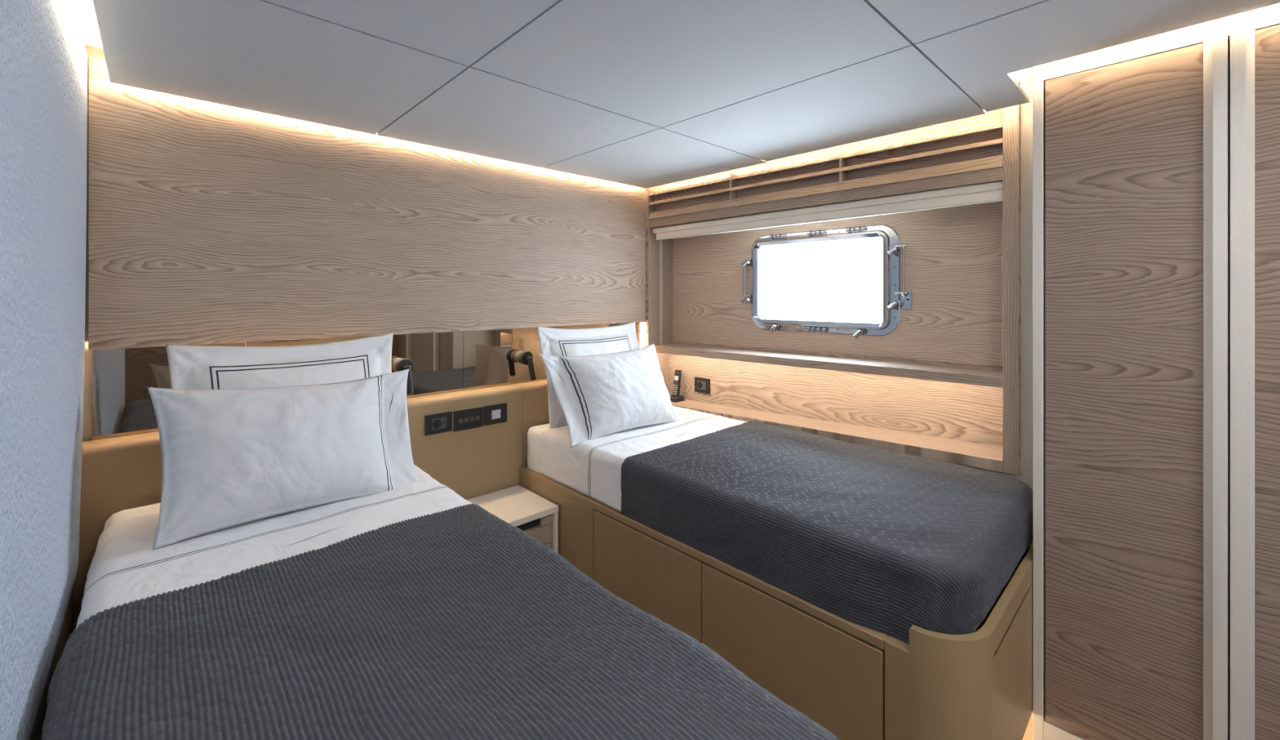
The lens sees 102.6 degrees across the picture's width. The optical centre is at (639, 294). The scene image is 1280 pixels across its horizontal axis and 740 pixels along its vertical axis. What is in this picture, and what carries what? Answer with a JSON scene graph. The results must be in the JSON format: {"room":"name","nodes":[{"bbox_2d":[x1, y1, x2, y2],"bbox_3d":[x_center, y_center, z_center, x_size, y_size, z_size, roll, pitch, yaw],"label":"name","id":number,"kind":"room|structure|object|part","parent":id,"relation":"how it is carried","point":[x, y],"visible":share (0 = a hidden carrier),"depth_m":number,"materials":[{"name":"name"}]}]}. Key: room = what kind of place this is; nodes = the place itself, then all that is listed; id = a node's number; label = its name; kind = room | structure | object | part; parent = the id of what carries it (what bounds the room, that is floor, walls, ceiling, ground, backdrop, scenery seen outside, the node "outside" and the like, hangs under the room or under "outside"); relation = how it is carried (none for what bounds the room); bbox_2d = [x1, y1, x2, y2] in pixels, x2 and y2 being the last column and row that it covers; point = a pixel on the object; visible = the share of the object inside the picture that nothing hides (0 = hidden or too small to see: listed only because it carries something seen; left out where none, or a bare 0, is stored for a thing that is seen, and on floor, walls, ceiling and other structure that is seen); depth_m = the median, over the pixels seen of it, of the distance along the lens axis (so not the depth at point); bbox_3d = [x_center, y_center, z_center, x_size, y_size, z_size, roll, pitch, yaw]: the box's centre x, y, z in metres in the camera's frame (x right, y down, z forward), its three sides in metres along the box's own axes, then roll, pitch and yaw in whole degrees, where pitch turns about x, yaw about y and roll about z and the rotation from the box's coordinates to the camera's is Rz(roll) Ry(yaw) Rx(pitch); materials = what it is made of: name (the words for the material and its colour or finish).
{"room":"yacht cabin","nodes":[
{"label":"yacht cabin","id":0,"kind":"room"},
{"bbox_2d":[29,586,73,739],"bbox_3d":[-0.822,0.265,0.565,0.080,1.970,2.550,0,0,-43],"label":"wall","id":1,"kind":"structure","parent":0,"point":[67,628],"depth_m":1.18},
{"bbox_2d":[0,0,87,739],"bbox_3d":[-0.770,0.003,0.590,0.029,1.365,2.315,0,0,-43],"label":"wall panel","id":2,"kind":"object","parent":1,"relation":"attached to","point":[43,55],"visible":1,"depth_m":0.83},
{"bbox_2d":[82,45,642,441],"bbox_3d":[-0.721,0.265,2.366,2.700,1.970,0.070,0,0,-43],"label":"wall","id":3,"kind":"structure","parent":0,"point":[87,394],"depth_m":1.49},
{"bbox_2d":[92,342,245,439],"bbox_3d":[-1.454,0.300,1.602,0.353,0.300,0.006,0,0,-43],"label":"mirror panel","id":4,"kind":"object","parent":3,"relation":"attached to","point":[122,405],"visible":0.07,"depth_m":1.53,"materials":[{"name":"brown mirror"}]},
{"bbox_2d":[246,335,368,346],"bbox_3d":[-1.187,0.300,1.854,0.378,0.300,0.006,0,0,-43],"label":"mirror panel","id":5,"kind":"object","parent":3,"relation":"attached to","point":[305,341],"visible":0.02,"depth_m":1.82,"materials":[{"name":"brown mirror"}]},
{"bbox_2d":[73,379,549,629],"bbox_3d":[-0.772,0.825,2.186,2.210,0.810,0.078,0,0,-43],"label":"headboard","id":6,"kind":"object","parent":3,"relation":"attached to","point":[118,473],"visible":0.2,"depth_m":2.07,"materials":[{"name":"beige leather"}]},
{"bbox_3d":[-1.401,0.825,1.592,0.480,0.810,0.078,0,0,-43],"label":"panel","id":7,"kind":"part","parent":6,"relation":"part of","materials":[{"name":"beige leather"}]},
{"bbox_2d":[424,411,452,435],"bbox_3d":[-0.817,0.522,2.080,0.109,0.079,0.014,0,0,-43],"label":"wall socket","id":8,"kind":"object","parent":6,"relation":"attached to","point":[442,422],"visible":1,"depth_m":2.07,"materials":[{"name":"black plastic"}]},
{"bbox_2d":[432,419,441,428],"bbox_3d":[-0.820,0.522,2.069,0.037,0.037,0.002,0,0,-43],"label":"outlet","id":9,"kind":"object","parent":8,"relation":"attached to","point":[437,424],"depth_m":2.07,"materials":[{"name":"black plastic"}]},
{"bbox_3d":[-0.895,0.825,2.070,0.908,0.810,0.078,0,0,-43],"label":"panel","id":10,"kind":"part","parent":6,"relation":"part of","materials":[{"name":"beige leather"}]},
{"bbox_2d":[453,406,483,431],"bbox_3d":[-0.725,0.526,2.168,0.127,0.083,0.012,0,0,-43],"label":"switch plate","id":11,"kind":"object","parent":6,"relation":"attached to","point":[466,419],"visible":1,"depth_m":2.16,"materials":[{"name":"black plastic"}]},
{"bbox_2d":[483,402,506,425],"bbox_3d":[-0.635,0.525,2.253,0.108,0.083,0.012,0,0,-43],"label":"light switch","id":12,"kind":"object","parent":6,"relation":"attached to","point":[495,413],"visible":1,"depth_m":2.25,"materials":[{"name":"black plastic"}]},
{"bbox_3d":[-0.266,0.825,2.663,0.819,0.810,0.078,0,0,-43],"label":"panel","id":13,"kind":"part","parent":6,"relation":"part of","materials":[{"name":"beige leather"}]},
{"bbox_2d":[88,54,645,350],"bbox_3d":[-0.781,-0.261,2.225,2.200,0.838,0.048,0,0,-43],"label":"wood panel","id":14,"kind":"object","parent":3,"relation":"attached to","point":[209,222],"visible":0.92,"depth_m":1.84,"materials":[{"name":"brown wood"}]},
{"bbox_2d":[368,331,463,398],"bbox_3d":[-0.912,0.300,2.114,0.376,0.300,0.006,0,0,-43],"label":"mirror panel","id":15,"kind":"object","parent":3,"relation":"attached to","point":[437,358],"visible":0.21,"depth_m":2.15,"materials":[{"name":"brown mirror"}]},
{"bbox_2d":[391,358,413,394],"bbox_3d":[-0.930,0.320,2.019,0.064,0.135,0.107,0,0,-43],"label":"reading lamp","id":16,"kind":"object","parent":15,"relation":"attached to","point":[398,364],"visible":0.77,"depth_m":1.99,"materials":[{"name":"black plastic"}]},
{"bbox_2d":[463,326,549,390],"bbox_3d":[-0.614,0.300,2.396,0.440,0.300,0.006,0,0,-43],"label":"mirror panel","id":17,"kind":"object","parent":3,"relation":"attached to","point":[489,361],"visible":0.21,"depth_m":2.36,"materials":[{"name":"brown mirror"}]},
{"bbox_2d":[514,350,536,380],"bbox_3d":[-0.535,0.331,2.392,0.064,0.136,0.107,0,0,-43],"label":"reading lamp","id":18,"kind":"object","parent":17,"relation":"attached to","point":[526,357],"visible":1,"depth_m":2.37,"materials":[{"name":"black plastic"}]},
{"bbox_2d":[549,321,640,347],"bbox_3d":[-0.226,0.300,2.762,0.623,0.300,0.006,0,0,-43],"label":"mirror panel","id":19,"kind":"object","parent":3,"relation":"attached to","point":[637,324],"visible":0.07,"depth_m":2.77,"materials":[{"name":"brown mirror"}]},
{"bbox_2d":[92,0,1279,188],"bbox_3d":[0.344,-0.611,1.047,2.129,0.012,3.150,0,0,-43],"label":"ceiling","id":20,"kind":"structure","parent":0,"point":[646,94],"depth_m":1.35,"materials":[{"name":"smooth matt painted panels"}]},
{"bbox_2d":[941,75,1032,488],"bbox_3d":[0.813,0.265,2.453,0.350,1.970,1.910,0,0,-43],"label":"wall","id":21,"kind":"structure","parent":0,"point":[1025,475],"depth_m":1.70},
{"bbox_2d":[71,0,1032,85],"bbox_3d":[0.426,-0.735,1.159,2.710,0.030,3.400,0,0,-43],"label":"trim","id":22,"kind":"structure","parent":21,"relation":"attached to","point":[84,10],"depth_m":1.39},
{"bbox_2d":[641,322,643,347],"bbox_3d":[0.014,0.292,2.975,0.004,0.255,0.006,0,0,-43],"label":"light strip","id":23,"kind":"object","parent":21,"relation":"attached to","point":[642,322],"visible":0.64,"depth_m":2.97,"materials":[{"name":"white plastic"}]},
{"bbox_2d":[642,104,1020,475],"bbox_3d":[0.741,0.020,2.442,0.297,1.340,1.791,0,0,-44],"label":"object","id":24,"kind":"structure","parent":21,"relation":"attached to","point":[944,385],"depth_m":2.16,"materials":[{"name":"brown wood"}]},
{"bbox_3d":[0.113,0.015,3.044,0.226,1.300,0.050,0,0,-43],"label":"post","id":25,"kind":"part","parent":24,"relation":"part of","materials":[{"name":"brown wood"}]},
{"bbox_2d":[670,369,684,402],"bbox_3d":[0.198,0.522,2.942,0.076,0.173,0.094,0,0,-43],"label":"cordless phone","id":26,"kind":"object","parent":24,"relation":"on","point":[675,397],"visible":0.96,"depth_m":2.94,"materials":[{"name":"black plastic"}]},
{"bbox_2d":[694,376,710,393],"bbox_3d":[0.349,0.509,2.877,0.016,0.082,0.105,0,0,-43],"label":"wall socket","id":27,"kind":"object","parent":24,"relation":"attached to","point":[701,384],"visible":1,"depth_m":2.87,"materials":[{"name":"black plastic"}]},
{"bbox_2d":[697,382,702,388],"bbox_3d":[0.337,0.509,2.880,0.002,0.037,0.037,0,0,-43],"label":"outlet","id":28,"kind":"object","parent":27,"relation":"attached to","point":[699,384],"depth_m":2.88,"materials":[{"name":"black plastic"}]},
{"bbox_2d":[741,224,911,338],"bbox_3d":[0.873,-0.056,2.468,0.825,0.503,0.180,0,0,45],"label":"window","id":29,"kind":"structure","parent":24,"relation":"attached to","point":[894,300],"depth_m":2.37,"materials":[{"name":"metal"}]},
{"bbox_3d":[0.564,-0.085,2.705,0.053,0.192,0.015,0,0,45],"label":"stay rod","id":30,"kind":"part","parent":29,"relation":"part of","materials":[{"name":"metal"}]},
{"bbox_2d":[653,181,1002,344],"bbox_3d":[0.684,-0.048,2.384,0.088,0.685,1.694,0,0,-44],"label":"roller blind","id":31,"kind":"object","parent":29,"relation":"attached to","point":[992,192],"visible":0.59,"depth_m":2.17,"materials":[{"name":"beige fabric"}]},
{"bbox_3d":[0.122,-0.013,3.015,0.018,0.615,0.007,0,0,-43],"label":"guide rail","id":32,"kind":"part","parent":31,"relation":"part of","materials":[{"name":"brown wood"}]},
{"bbox_3d":[1.107,-0.105,2.173,0.015,0.212,0.047,0,0,-43],"label":"stay rod","id":33,"kind":"part","parent":29,"relation":"part of","materials":[{"name":"metal"}]},
{"bbox_2d":[654,343,1002,376],"bbox_3d":[0.736,0.297,2.434,0.261,0.032,1.696,0,0,-44],"label":"shelf","id":34,"kind":"object","parent":24,"relation":"attached to","point":[851,362],"depth_m":2.24,"materials":[{"name":"brown wood"}]},
{"bbox_2d":[671,399,1002,471],"bbox_3d":[0.720,0.606,2.419,0.224,0.086,1.695,0,0,-44],"label":"shelf","id":35,"kind":"object","parent":24,"relation":"attached to","point":[970,451],"depth_m":2.15,"materials":[{"name":"brown wood"}]},
{"bbox_3d":[0.820,-0.165,2.513,1.695,0.970,0.050,0,0,45],"label":"panel","id":36,"kind":"part","parent":24,"relation":"part of","materials":[{"name":"brown wood"}]},
{"bbox_3d":[1.340,-0.017,1.810,0.266,1.237,0.045,0,0,-43],"label":"post","id":37,"kind":"part","parent":24,"relation":"part of","materials":[{"name":"brown wood"}]},
{"bbox_2d":[1022,711,1032,739],"bbox_3d":[0.422,1.270,1.155,2.700,0.040,3.400,0,0,-43],"label":"floor","id":38,"kind":"structure","parent":0,"point":[1028,735],"depth_m":1.47,"materials":[{"name":"beige wood"}]},
{"bbox_2d":[466,484,558,553],"bbox_3d":[-0.622,1.046,2.041,0.498,0.367,0.318,0,0,-43],"label":"nightstand","id":39,"kind":"object","parent":38,"relation":"on","point":[518,506],"visible":0.27,"depth_m":2.08,"materials":[{"name":"beige paint"}]},
{"bbox_3d":[-0.530,0.979,1.944,0.454,0.093,0.018,0,0,-43],"label":"drawer","id":40,"kind":"part","parent":39,"relation":"part of","materials":[{"name":"brown wood"}]},
{"bbox_3d":[-0.449,1.060,2.207,0.018,0.341,0.314,0,0,-43],"label":"panel","id":41,"kind":"part","parent":39,"relation":"part of","materials":[{"name":"beige paint"}]},
{"bbox_2d":[520,465,1032,739],"bbox_3d":[0.390,0.993,1.993,0.892,0.515,1.794,0,0,-43],"label":"bed base","id":42,"kind":"object","parent":38,"relation":"on","point":[853,680],"visible":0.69,"depth_m":1.31,"materials":[{"name":"beige paint"}]},
{"bbox_3d":[0.010,0.983,1.756,0.014,0.330,0.523,0,0,-43],"label":"drawer","id":43,"kind":"part","parent":42,"relation":"part of","materials":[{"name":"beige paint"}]},
{"bbox_2d":[527,422,1029,632],"bbox_3d":[0.370,0.703,1.986,0.821,0.211,1.755,0,0,-43],"label":"mattress","id":44,"kind":"object","parent":42,"relation":"on","point":[534,433],"visible":0.1,"depth_m":2.29,"materials":[{"name":"fabric"}]},
{"bbox_2d":[536,321,639,428],"bbox_3d":[-0.209,0.378,2.537,0.631,0.466,0.168,0,0,-43],"label":"pillow","id":45,"kind":"object","parent":44,"relation":"on","point":[619,338],"visible":0.32,"depth_m":2.46,"materials":[{"name":"fabric"}]},
{"bbox_2d":[540,405,746,511],"bbox_3d":[0.077,0.688,2.295,0.832,0.190,0.631,0,0,-43],"label":"sheet","id":46,"kind":"object","parent":44,"relation":"on","point":[592,468],"visible":0.66,"depth_m":2.10,"materials":[{"name":"fabric"}]},
{"bbox_2d":[538,343,679,447],"bbox_3d":[-0.105,0.428,2.307,0.669,0.361,0.259,0,0,-43],"label":"pillow","id":47,"kind":"object","parent":46,"relation":"on","point":[598,395],"visible":1,"depth_m":2.19,"materials":[{"name":"fabric"}]},
{"bbox_2d":[620,420,1032,644],"bbox_3d":[0.609,0.685,1.736,0.850,0.207,1.090,0,0,-43],"label":"coverlet","id":48,"kind":"object","parent":44,"relation":"on","point":[887,542],"visible":0.98,"depth_m":1.43,"materials":[{"name":"grey fabric"}]},
{"bbox_3d":[0.376,0.983,1.369,0.014,0.330,0.533,0,0,-43],"label":"drawer","id":49,"kind":"part","parent":42,"relation":"part of","materials":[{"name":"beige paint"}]},
{"bbox_2d":[1032,3,1279,739],"bbox_3d":[1.652,0.265,1.039,0.370,1.970,1.322,0,0,-43],"label":"wardrobe","id":50,"kind":"object","parent":38,"relation":"on","point":[1156,158],"visible":0.94,"depth_m":1.23,"materials":[{"name":"brown wood"}]},
{"bbox_3d":[1.204,0.288,1.290,0.018,1.733,0.288,0,0,-43],"label":"door","id":51,"kind":"part","parent":50,"relation":"part of","materials":[{"name":"brown wood"}]},
{"bbox_3d":[1.307,0.285,1.165,0.040,1.739,0.036,0,0,-43],"label":"handle","id":52,"kind":"part","parent":50,"relation":"part of","materials":[{"name":"grey paint"}]},
{"bbox_3d":[1.335,0.285,1.136,0.040,1.739,0.036,0,0,-43],"label":"handle","id":53,"kind":"part","parent":50,"relation":"part of","materials":[{"name":"grey paint"}]},
{"bbox_3d":[1.454,0.288,1.025,0.018,1.733,0.288,0,0,-43],"label":"door","id":54,"kind":"part","parent":50,"relation":"part of","materials":[{"name":"brown wood"}]},
{"bbox_3d":[-0.630,1.018,1.068,0.760,0.425,1.738,0,0,-43],"label":"bed base","id":55,"kind":"object","parent":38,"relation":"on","visible":0},
{"bbox_2d":[102,502,160,530],"bbox_3d":[-0.603,0.707,1.057,0.793,0.223,1.782,0,0,-43],"label":"mattress","id":56,"kind":"object","parent":55,"relation":"on","point":[128,513],"visible":0.16,"depth_m":1.42,"materials":[{"name":"fabric"}]},
{"bbox_2d":[75,464,471,627],"bbox_3d":[-0.900,0.681,1.372,0.807,0.182,0.630,0,0,-43],"label":"sheet","id":57,"kind":"object","parent":56,"relation":"on","point":[125,566],"visible":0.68,"depth_m":1.24,"materials":[{"name":"fabric"}]},
{"bbox_2d":[146,368,419,549],"bbox_3d":[-0.974,0.427,1.487,0.663,0.377,0.253,0,0,-43],"label":"pillow","id":58,"kind":"object","parent":57,"relation":"on","point":[230,457],"visible":1,"depth_m":1.37,"materials":[{"name":"fabric"}]},
{"bbox_2d":[165,333,393,389],"bbox_3d":[-1.120,0.378,1.673,0.630,0.467,0.164,0,0,-43],"label":"pillow","id":59,"kind":"object","parent":56,"relation":"on","point":[191,366],"visible":0.31,"depth_m":1.64,"materials":[{"name":"fabric"}]},
{"bbox_2d":[41,502,839,739],"bbox_3d":[-0.361,0.795,0.802,0.830,0.430,1.114,0,0,-43],"label":"coverlet","id":60,"kind":"object","parent":56,"relation":"on","point":[458,623],"visible":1,"depth_m":0.83,"materials":[{"name":"grey fabric"}]}
]}

